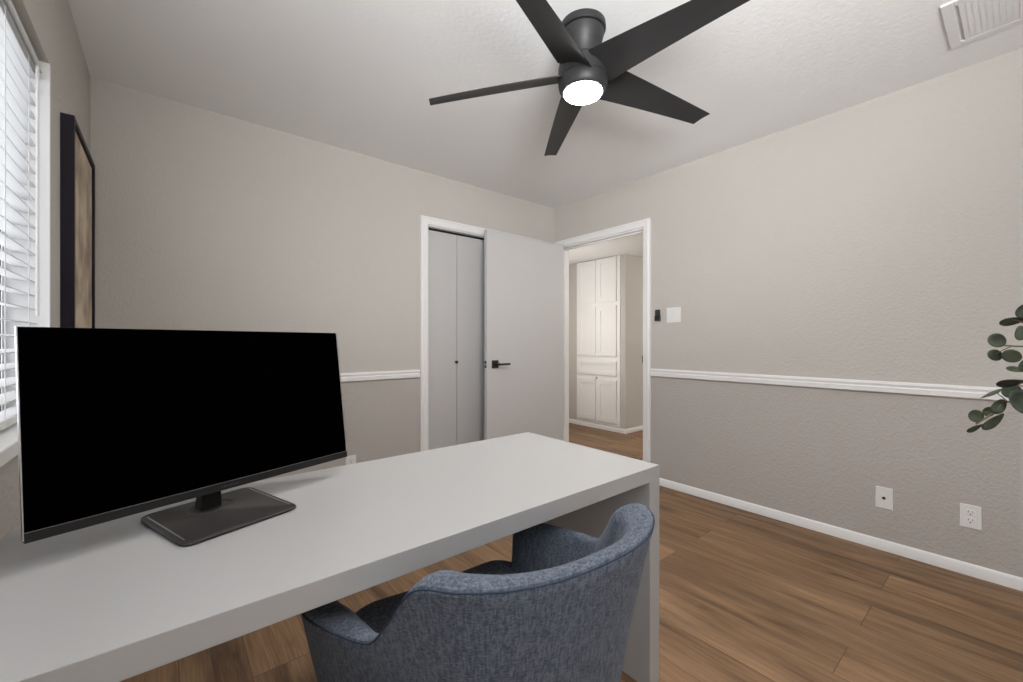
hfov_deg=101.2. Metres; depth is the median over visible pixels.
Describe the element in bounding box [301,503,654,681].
tub chair
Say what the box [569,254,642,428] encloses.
wall
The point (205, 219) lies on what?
wall
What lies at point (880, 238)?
wall
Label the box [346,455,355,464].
power outlet
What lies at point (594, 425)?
baseboard
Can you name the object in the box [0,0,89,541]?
wall
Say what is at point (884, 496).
cable plate
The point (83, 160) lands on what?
print
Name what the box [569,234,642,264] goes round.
ceiling
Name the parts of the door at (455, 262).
panel, panel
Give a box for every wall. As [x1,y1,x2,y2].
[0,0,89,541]
[90,77,554,480]
[555,48,1022,577]
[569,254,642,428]
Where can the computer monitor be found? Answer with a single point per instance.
(112, 424)
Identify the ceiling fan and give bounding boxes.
[429,0,749,155]
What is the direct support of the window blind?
attached to the window
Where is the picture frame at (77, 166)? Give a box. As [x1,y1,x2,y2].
[60,112,94,327]
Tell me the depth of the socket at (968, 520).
2.01 m
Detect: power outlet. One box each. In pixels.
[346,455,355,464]
[960,503,981,529]
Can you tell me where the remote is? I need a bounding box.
[655,310,660,320]
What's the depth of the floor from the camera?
1.74 m
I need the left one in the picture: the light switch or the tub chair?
the tub chair
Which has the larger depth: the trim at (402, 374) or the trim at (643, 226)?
the trim at (643, 226)
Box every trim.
[340,370,419,381]
[420,215,541,451]
[555,218,650,462]
[650,368,1008,400]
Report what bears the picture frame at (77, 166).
attached to the wall at (49, 25)
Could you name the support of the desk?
on the floor
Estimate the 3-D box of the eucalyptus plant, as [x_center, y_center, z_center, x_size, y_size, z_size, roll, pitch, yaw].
[1.352,0.504,0.926,0.624,1.232,0.270,0,0,-20]
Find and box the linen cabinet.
[577,255,620,426]
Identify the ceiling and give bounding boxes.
[68,0,1022,208]
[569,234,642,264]
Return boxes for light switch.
[667,307,680,322]
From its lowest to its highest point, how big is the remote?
0.089 m
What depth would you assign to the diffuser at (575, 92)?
1.73 m
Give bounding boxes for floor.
[120,423,1022,681]
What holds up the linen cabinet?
attached to the wall at (631, 266)
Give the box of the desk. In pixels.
[0,432,658,681]
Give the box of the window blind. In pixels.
[0,0,41,430]
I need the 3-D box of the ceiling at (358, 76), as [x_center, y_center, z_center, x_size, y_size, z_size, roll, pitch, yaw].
[0.462,-1.365,1.542,3.530,0.080,5.600,0,0,-39]
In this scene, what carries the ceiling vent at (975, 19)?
in the ceiling at (358, 76)
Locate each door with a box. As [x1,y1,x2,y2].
[428,230,483,449]
[484,229,563,440]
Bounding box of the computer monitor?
[14,326,346,545]
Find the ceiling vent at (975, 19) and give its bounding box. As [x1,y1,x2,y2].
[940,0,1022,48]
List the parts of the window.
frame, sill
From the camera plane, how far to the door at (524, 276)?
3.70 m
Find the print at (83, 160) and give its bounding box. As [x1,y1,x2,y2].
[75,131,91,327]
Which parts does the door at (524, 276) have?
handle, lever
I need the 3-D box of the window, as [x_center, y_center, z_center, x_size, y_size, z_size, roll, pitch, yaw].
[-1.105,-0.318,0.793,0.152,1.180,1.528,0,0,-39]
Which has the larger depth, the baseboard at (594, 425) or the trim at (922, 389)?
the baseboard at (594, 425)
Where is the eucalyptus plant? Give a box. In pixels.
[967,305,1022,432]
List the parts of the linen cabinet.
cabinet door, cabinet door, cabinet door, drawer, cabinet door, cabinet door, cabinet door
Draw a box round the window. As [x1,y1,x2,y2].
[0,61,50,467]
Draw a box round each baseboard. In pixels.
[569,419,642,433]
[659,478,1022,590]
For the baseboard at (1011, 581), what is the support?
attached to the wall at (880, 238)
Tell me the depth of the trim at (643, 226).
3.41 m
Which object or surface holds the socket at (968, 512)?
attached to the power outlet at (970, 515)
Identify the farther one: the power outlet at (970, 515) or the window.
the power outlet at (970, 515)
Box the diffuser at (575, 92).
[564,81,601,104]
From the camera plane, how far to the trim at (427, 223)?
3.26 m
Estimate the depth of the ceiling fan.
1.68 m
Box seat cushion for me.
[355,560,516,632]
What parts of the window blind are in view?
ladder cord, rail, ladder cord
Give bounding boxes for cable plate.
[876,486,892,509]
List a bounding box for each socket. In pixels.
[965,509,975,515]
[965,517,975,523]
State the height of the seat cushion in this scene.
0.133 m
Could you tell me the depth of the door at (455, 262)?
3.50 m

